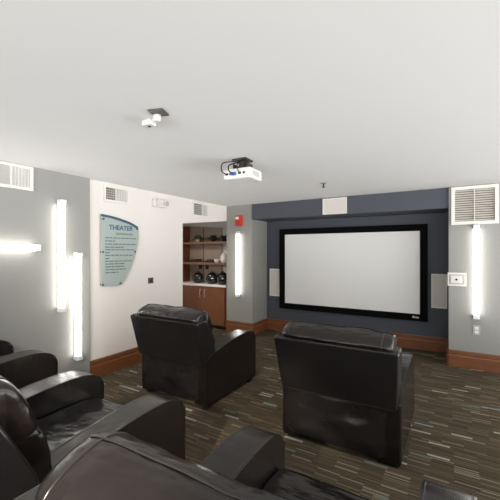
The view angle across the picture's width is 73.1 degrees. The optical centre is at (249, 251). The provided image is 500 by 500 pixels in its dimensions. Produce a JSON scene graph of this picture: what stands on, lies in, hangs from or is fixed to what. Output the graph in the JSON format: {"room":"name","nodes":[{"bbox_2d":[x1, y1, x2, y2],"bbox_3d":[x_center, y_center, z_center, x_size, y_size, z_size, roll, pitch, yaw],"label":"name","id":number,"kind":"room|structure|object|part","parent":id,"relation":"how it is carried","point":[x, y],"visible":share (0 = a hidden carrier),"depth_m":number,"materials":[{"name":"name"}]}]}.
{"room":"home theater room","nodes":[
{"label":"home theater room","id":0,"kind":"room"},
{"bbox_2d":[0,160,226,373],"bbox_3d":[-2.602,0.330,3.208,0.235,2.440,8.020,0,0,31],"label":"wall","id":1,"kind":"structure","parent":0,"point":[30,319],"depth_m":3.99,"materials":[{"name":"grey paint"}]},
{"bbox_2d":[0,161,32,190],"bbox_3d":[-2.408,-0.759,3.284,0.018,0.246,0.550,0,0,31],"label":"air vent","id":2,"kind":"object","parent":1,"relation":"in","point":[16,176],"visible":1,"depth_m":3.38,"materials":[{"name":"white metal"}]},
{"bbox_2d":[0,244,40,250],"bbox_3d":[-2.534,-0.044,3.010,0.085,0.074,1.250,0,0,31],"label":"tube light","id":3,"kind":"object","parent":1,"relation":"attached to","point":[3,247],"visible":1,"depth_m":3.36,"materials":[{"name":"white paint"}]},
{"bbox_2d":[57,199,66,312],"bbox_3d":[-2.094,0.041,3.743,0.085,1.250,0.074,0,0,31],"label":"tube light","id":4,"kind":"object","parent":1,"relation":"attached to","point":[61,203],"visible":1,"depth_m":3.71,"materials":[{"name":"white paint"}]},
{"bbox_2d":[58,204,64,307],"bbox_3d":[-2.089,0.041,3.740,0.068,1.150,0.068,0,0,31],"label":"diffuser","id":5,"kind":"object","parent":4,"relation":"attached to","point":[61,207],"depth_m":3.71,"materials":[{"name":"white plastic"}]},
{"bbox_2d":[74,252,82,360],"bbox_3d":[-1.995,0.627,3.908,0.085,1.245,0.074,0,0,31],"label":"tube light","id":6,"kind":"object","parent":1,"relation":"attached to","point":[78,355],"visible":1,"depth_m":3.88,"materials":[{"name":"white paint"}]},
{"bbox_2d":[90,347,141,376],"bbox_3d":[-1.521,1.440,4.802,0.026,0.220,1.666,0,0,31],"label":"baseboard","id":7,"kind":"structure","parent":1,"relation":"attached to","point":[102,366],"depth_m":4.39,"materials":[{"name":"brown wood"}]},
{"bbox_2d":[103,184,128,204],"bbox_3d":[-1.750,-0.750,4.429,0.018,0.210,0.390,0,0,31],"label":"air vent","id":8,"kind":"object","parent":1,"relation":"in","point":[113,194],"visible":1,"depth_m":4.41,"materials":[{"name":"white metal"}]},
{"bbox_2d":[100,214,138,286],"bbox_3d":[-1.716,-0.018,4.458,0.046,0.911,0.580,0,0,31],"label":"wall sign","id":9,"kind":"object","parent":1,"relation":"attached to","point":[119,237],"visible":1,"depth_m":4.39,"materials":[{"name":"green glass"}]},
{"bbox_2d":[152,198,168,207],"bbox_3d":[-1.332,-0.730,5.047,0.098,0.120,0.280,0,0,31],"label":"emergency light","id":10,"kind":"object","parent":1,"relation":"attached to","point":[156,202],"visible":1,"depth_m":4.97,"materials":[{"name":"white paint"}]},
{"bbox_2d":[192,201,208,217],"bbox_3d":[-0.864,-0.739,5.903,0.018,0.247,0.430,0,0,31],"label":"air vent","id":11,"kind":"object","parent":1,"relation":"in","point":[199,209],"visible":1,"depth_m":5.89,"materials":[{"name":"white metal"}]},
{"bbox_2d":[183,221,226,272],"bbox_3d":[-0.775,0.300,7.448,2.200,2.500,0.130,0,0,31],"label":"wall","id":12,"kind":"structure","parent":0,"point":[223,224],"depth_m":7.29,"materials":[{"name":"white paint"}]},
{"bbox_2d":[227,204,266,322],"bbox_3d":[-0.044,0.330,6.717,0.585,2.440,0.630,0,0,31],"label":"wall column","id":13,"kind":"structure","parent":0,"point":[251,306],"depth_m":6.46,"materials":[{"name":"grey paint"}]},
{"bbox_2d":[235,231,239,296],"bbox_3d":[-0.229,0.231,6.411,0.074,1.250,0.085,0,0,31],"label":"tube light","id":14,"kind":"object","parent":13,"relation":"attached to","point":[237,233],"visible":1,"depth_m":6.38,"materials":[{"name":"white paint"}]},
{"bbox_2d":[235,215,242,225],"bbox_3d":[-0.225,-0.598,6.421,0.170,0.205,0.064,0,0,31],"label":"fire alarm","id":15,"kind":"object","parent":13,"relation":"attached to","point":[239,218],"visible":1,"depth_m":6.40,"materials":[{"name":"red plastic"}]},
{"bbox_2d":[226,320,253,331],"bbox_3d":[-0.202,1.440,6.429,0.611,0.220,0.026,0,0,31],"label":"baseboard","id":16,"kind":"structure","parent":13,"relation":"attached to","point":[230,325],"depth_m":6.43,"materials":[{"name":"brown wood"}]},
{"bbox_2d":[254,318,267,333],"bbox_3d":[0.205,1.440,6.538,0.026,0.220,0.580,0,0,31],"label":"baseboard","id":17,"kind":"structure","parent":13,"relation":"attached to","point":[262,325],"depth_m":6.52,"materials":[{"name":"brown wood"}]},
{"bbox_2d":[0,0,499,206],"bbox_3d":[0.027,-0.940,2.084,5.900,0.100,8.800,0,0,31],"label":"ceiling","id":18,"kind":"structure","parent":0,"point":[353,97],"depth_m":1.86,"materials":[{"name":"white paint"}]},
{"bbox_2d":[142,108,168,127],"bbox_3d":[-0.622,-0.859,2.165,0.223,0.066,0.127,0,0,31],"label":"ceiling sensor","id":19,"kind":"object","parent":18,"relation":"attached to","point":[157,113],"visible":1,"depth_m":2.16,"materials":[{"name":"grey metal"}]},
{"bbox_3d":[-0.581,-0.885,2.140,0.100,0.010,0.100,0,0,11],"label":"plate","id":20,"kind":"part","parent":19,"relation":"part of","materials":[{"name":"grey metal"}]},
{"bbox_2d":[221,157,260,183],"bbox_3d":[-0.081,-0.787,3.230,0.302,0.205,0.346,0,0,28],"label":"projector","id":21,"kind":"object","parent":18,"relation":"hanging from","point":[243,173],"visible":1,"depth_m":3.18,"materials":[{"name":"white paint"}]},
{"bbox_2d":[100,328,499,499],"bbox_3d":[-0.830,1.610,2.599,7.900,0.120,8.800,0,0,31],"label":"floor","id":22,"kind":"structure","parent":0,"point":[453,439],"depth_m":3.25,"materials":[{"name":"carpet"}]},
{"bbox_2d":[0,339,57,388],"bbox_3d":[-2.286,0.938,2.588,0.922,0.994,1.119,0,0,31],"label":"recliner","id":23,"kind":"object","parent":22,"relation":"on","point":[22,368],"visible":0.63,"depth_m":2.66,"materials":[{"name":"black leather"}]},
{"bbox_3d":[-2.565,1.096,2.846,0.165,0.579,0.958,0,0,31],"label":"arm","id":24,"kind":"part","parent":23,"relation":"part of","materials":[{"name":"black leather"}]},
{"bbox_2d":[0,371,185,499],"bbox_3d":[-1.045,0.938,1.712,0.922,0.994,1.119,0,0,31],"label":"recliner","id":25,"kind":"object","parent":22,"relation":"on","point":[42,421],"visible":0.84,"depth_m":1.73,"materials":[{"name":"black leather"}]},
{"bbox_2d":[0,375,37,442],"bbox_3d":[-1.237,0.587,1.392,0.830,0.283,0.333,0,0,31],"label":"pillow","id":26,"kind":"object","parent":25,"relation":"on","point":[17,418],"depth_m":1.23,"materials":[{"name":"black leather"}]},
{"bbox_2d":[15,427,50,476],"bbox_3d":[-1.183,0.806,1.481,0.770,0.320,0.242,0,0,31],"label":"cushion","id":27,"kind":"object","parent":25,"relation":"on","point":[35,448],"depth_m":1.32,"materials":[{"name":"black leather"}]},
{"bbox_3d":[-1.324,1.096,1.970,0.165,0.579,0.958,0,0,31],"label":"arm","id":28,"kind":"part","parent":25,"relation":"part of","materials":[{"name":"black leather"}]},
{"bbox_3d":[-0.979,1.070,1.822,0.572,0.219,0.836,0,0,31],"label":"seat","id":29,"kind":"part","parent":25,"relation":"part of","materials":[{"name":"black leather"}]},
{"bbox_3d":[-0.685,1.096,1.587,0.165,0.579,0.958,0,0,31],"label":"arm","id":30,"kind":"part","parent":25,"relation":"part of","materials":[{"name":"black leather"}]},
{"bbox_2d":[130,304,255,408],"bbox_3d":[-0.602,1.053,3.833,0.922,0.994,1.119,0,0,31],"label":"recliner","id":31,"kind":"object","parent":22,"relation":"on","point":[182,357],"visible":1,"depth_m":3.43,"materials":[{"name":"black leather"}]},
{"bbox_3d":[-0.881,1.211,4.092,0.165,0.579,0.958,0,0,31],"label":"arm","id":32,"kind":"part","parent":31,"relation":"part of","materials":[{"name":"black leather"}]},
{"bbox_2d":[137,304,212,332],"bbox_3d":[-0.793,0.702,3.514,0.830,0.283,0.333,0,0,31],"label":"pillow","id":33,"kind":"object","parent":31,"relation":"on","point":[151,318],"depth_m":3.36,"materials":[{"name":"black leather"}]},
{"bbox_3d":[-0.242,1.211,3.708,0.165,0.579,0.958,0,0,31],"label":"arm","id":34,"kind":"part","parent":31,"relation":"part of","materials":[{"name":"black leather"}]},
{"bbox_2d":[183,285,226,328],"bbox_3d":[-0.958,1.127,7.191,1.390,0.845,0.479,0,0,31],"label":"base cabinet","id":35,"kind":"object","parent":22,"relation":"on","point":[213,300],"visible":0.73,"depth_m":6.87,"materials":[{"name":"brown wood"}]},
{"bbox_3d":[-1.203,1.093,7.116,0.547,0.765,0.020,0,0,31],"label":"door","id":36,"kind":"part","parent":35,"relation":"part of","materials":[{"name":"brown wood"}]},
{"bbox_2d":[183,281,226,287],"bbox_3d":[-0.959,0.683,7.209,1.410,0.043,0.470,0,0,31],"label":"countertop","id":37,"kind":"structure","parent":35,"relation":"on","point":[192,283],"depth_m":6.99,"materials":[{"name":"white stone"}]},
{"bbox_2d":[192,271,203,282],"bbox_3d":[-1.112,0.537,7.236,0.250,0.250,0.250,0,0,31],"label":"jar","id":38,"kind":"object","parent":37,"relation":"on","point":[198,277],"visible":0.98,"depth_m":7.15,"materials":[{"name":"black ceramic"}]},
{"bbox_2d":[183,226,226,281],"bbox_3d":[-0.959,0.036,7.209,1.410,1.252,0.430,0,0,31],"label":"shelf unit","id":39,"kind":"object","parent":37,"relation":"on","point":[206,249],"visible":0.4,"depth_m":7.45,"materials":[{"name":"beige laminate"}]},
{"bbox_3d":[-1.521,0.049,7.526,0.120,1.227,0.395,0,0,31],"label":"panel","id":40,"kind":"part","parent":39,"relation":"part of","materials":[{"name":"brown wood"}]},
{"bbox_2d":[191,235,205,241],"bbox_3d":[-1.132,-0.293,7.287,0.356,0.156,0.246,0,0,31],"label":"potted plant","id":41,"kind":"object","parent":39,"relation":"on","point":[198,238],"visible":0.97,"depth_m":7.25,"materials":[{"name":"green plant"}]},
{"bbox_3d":[-0.891,-0.193,7.206,1.290,0.045,0.295,0,0,31],"label":"shelf","id":42,"kind":"part","parent":39,"relation":"part of","materials":[{"name":"brown wood"}]},
{"bbox_3d":[-0.891,0.242,7.206,1.290,0.045,0.295,0,0,31],"label":"shelf","id":43,"kind":"part","parent":39,"relation":"part of","materials":[{"name":"brown wood"}]},
{"bbox_2d":[208,235,218,241],"bbox_3d":[-0.775,-0.287,7.122,0.244,0.145,0.262,0,0,-33],"label":"potted plant","id":44,"kind":"object","parent":39,"relation":"on","point":[212,238],"visible":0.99,"depth_m":7.07,"materials":[{"name":"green plant"}]},
{"bbox_2d":[218,235,226,240],"bbox_3d":[-0.535,-0.283,6.928,0.391,0.137,0.201,0,0,31],"label":"potted plant","id":45,"kind":"object","parent":39,"relation":"on","point":[224,238],"visible":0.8,"depth_m":6.89,"materials":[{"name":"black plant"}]},
{"bbox_2d":[220,253,226,262],"bbox_3d":[-0.536,0.120,6.913,0.150,0.200,0.148,0,0,31],"label":"vase","id":46,"kind":"object","parent":39,"relation":"on","point":[223,257],"visible":0.99,"depth_m":6.86,"materials":[{"name":"white ceramic"}]},
{"bbox_2d":[206,271,216,283],"bbox_3d":[-0.790,0.532,7.054,0.260,0.260,0.260,0,0,31],"label":"jar","id":47,"kind":"object","parent":37,"relation":"on","point":[211,277],"visible":0.93,"depth_m":6.96,"materials":[{"name":"black glass"}]},
{"bbox_2d":[216,271,226,284],"bbox_3d":[-0.555,0.527,6.902,0.270,0.270,0.270,0,0,31],"label":"jar","id":48,"kind":"object","parent":37,"relation":"on","point":[221,279],"visible":0.93,"depth_m":6.80,"materials":[{"name":"black ceramic"}]},
{"bbox_3d":[-0.734,1.093,6.834,0.537,0.765,0.020,0,0,31],"label":"door","id":49,"kind":"part","parent":35,"relation":"part of","materials":[{"name":"brown wood"}]},
{"bbox_2d":[13,425,476,499],"bbox_3d":[0.134,0.938,0.971,0.922,0.994,1.119,0,0,31],"label":"recliner","id":50,"kind":"object","parent":22,"relation":"on","point":[249,464],"visible":1,"depth_m":0.75,"materials":[{"name":"black leather"}]},
{"bbox_2d":[34,432,290,499],"bbox_3d":[-0.058,0.587,0.651,0.830,0.283,0.333,0,0,31],"label":"pillow","id":51,"kind":"object","parent":50,"relation":"on","point":[106,465],"depth_m":0.70,"materials":[{"name":"black leather"}]},
{"bbox_3d":[-0.145,1.096,1.229,0.165,0.579,0.958,0,0,31],"label":"arm","id":52,"kind":"part","parent":50,"relation":"part of","materials":[{"name":"black leather"}]},
{"bbox_3d":[0.200,1.070,1.081,0.572,0.219,0.836,0,0,31],"label":"seat","id":53,"kind":"part","parent":50,"relation":"part of","materials":[{"name":"black leather"}]},
{"bbox_3d":[0.493,1.096,0.846,0.165,0.579,0.958,0,0,31],"label":"arm","id":54,"kind":"part","parent":50,"relation":"part of","materials":[{"name":"black leather"}]},
{"bbox_2d":[274,321,413,468],"bbox_3d":[0.866,1.053,2.917,0.922,0.994,1.119,0,0,31],"label":"recliner","id":55,"kind":"object","parent":22,"relation":"on","point":[348,387],"visible":0.99,"depth_m":2.49,"materials":[{"name":"black leather"}]},
{"bbox_3d":[0.587,1.211,3.175,0.165,0.579,0.958,0,0,31],"label":"arm","id":56,"kind":"part","parent":55,"relation":"part of","materials":[{"name":"black leather"}]},
{"bbox_2d":[282,321,396,349],"bbox_3d":[0.674,0.702,2.597,0.830,0.283,0.333,0,0,31],"label":"pillow","id":57,"kind":"object","parent":55,"relation":"on","point":[296,335],"depth_m":2.48,"materials":[{"name":"black leather"}]},
{"bbox_3d":[1.225,1.211,2.792,0.165,0.579,0.958,0,0,31],"label":"arm","id":58,"kind":"part","parent":55,"relation":"part of","materials":[{"name":"black leather"}]},
{"bbox_2d":[252,188,448,221],"bbox_3d":[1.543,-0.749,5.723,3.160,0.282,0.600,0,0,31],"label":"soffit","id":59,"kind":"structure","parent":0,"point":[425,201],"depth_m":5.26,"materials":[{"name":"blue paint"}]},
{"bbox_2d":[323,197,346,214],"bbox_3d":[1.372,-0.745,5.464,0.395,0.258,0.020,0,0,31],"label":"wall speaker","id":60,"kind":"object","parent":59,"relation":"attached to","point":[331,205],"visible":1,"depth_m":5.45,"materials":[{"name":"white paint"}]},
{"bbox_2d":[267,212,448,338],"bbox_3d":[1.749,0.330,6.066,3.160,2.440,0.200,0,0,31],"label":"wall","id":61,"kind":"structure","parent":0,"point":[437,325],"depth_m":5.67,"materials":[{"name":"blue paint"}]},
{"bbox_2d":[270,269,278,295],"bbox_3d":[0.491,0.607,6.693,0.177,0.524,0.020,0,0,31],"label":"wall speaker","id":62,"kind":"object","parent":61,"relation":"attached to","point":[274,273],"visible":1,"depth_m":6.68,"materials":[{"name":"beige fabric"}]},
{"bbox_2d":[279,224,427,321],"bbox_3d":[1.688,0.327,5.952,2.568,1.537,0.056,0,0,31],"label":"projection screen","id":63,"kind":"object","parent":61,"relation":"attached to","point":[381,271],"visible":1,"depth_m":5.84,"materials":[{"name":"white fabric"}]},
{"bbox_2d":[267,318,446,352],"bbox_3d":[1.691,1.440,5.969,3.160,0.220,0.026,0,0,31],"label":"baseboard","id":64,"kind":"structure","parent":61,"relation":"attached to","point":[427,343],"depth_m":5.39,"materials":[{"name":"brown wood"}]},
{"bbox_2d":[431,274,446,308],"bbox_3d":[2.931,0.608,5.227,0.203,0.527,0.020,0,0,31],"label":"wall speaker","id":65,"kind":"object","parent":61,"relation":"attached to","point":[438,281],"visible":1,"depth_m":5.21,"materials":[{"name":"beige fabric"}]},
{"bbox_2d":[449,183,499,355],"bbox_3d":[3.772,0.330,4.477,1.945,2.440,0.840,0,0,31],"label":"wall","id":66,"kind":"structure","parent":0,"point":[461,321],"depth_m":4.45,"materials":[{"name":"grey paint"}]},
{"bbox_2d":[446,339,448,364],"bbox_3d":[2.876,1.440,4.899,0.026,0.220,0.640,0,0,31],"label":"baseboard","id":67,"kind":"structure","parent":66,"relation":"attached to","point":[447,354],"depth_m":4.62,"materials":[{"name":"brown wood"}]},
{"bbox_2d":[448,272,465,285],"bbox_3d":[2.793,0.370,4.551,0.216,0.180,0.042,0,0,31],"label":"control plate","id":68,"kind":"object","parent":66,"relation":"attached to","point":[454,279],"visible":1,"depth_m":4.55,"materials":[{"name":"white paint"}]},
{"bbox_2d":[449,349,499,372],"bbox_3d":[3.549,1.440,4.106,1.945,0.220,0.026,0,0,31],"label":"baseboard","id":69,"kind":"structure","parent":66,"relation":"attached to","point":[457,358],"depth_m":4.44,"materials":[{"name":"brown wood"}]},
{"bbox_2d":[451,184,498,224],"bbox_3d":[2.966,-0.622,4.454,0.524,0.507,0.030,0,0,31],"label":"air vent","id":70,"kind":"object","parent":66,"relation":"in","point":[478,204],"visible":1,"depth_m":4.45,"materials":[{"name":"white metal"}]},
{"bbox_2d":[473,325,479,334],"bbox_3d":[2.990,1.032,4.449,0.080,0.125,0.013,0,0,31],"label":"wall outlet","id":71,"kind":"object","parent":66,"relation":"attached to","point":[476,329],"visible":1,"depth_m":4.45,"materials":[{"name":"grey plastic"}]},
{"bbox_2d":[473,224,479,319],"bbox_3d":[2.968,0.258,4.420,0.074,1.240,0.085,0,0,31],"label":"tube light","id":72,"kind":"object","parent":66,"relation":"attached to","point":[476,315],"visible":1,"depth_m":4.39,"materials":[{"name":"white paint"}]}
]}

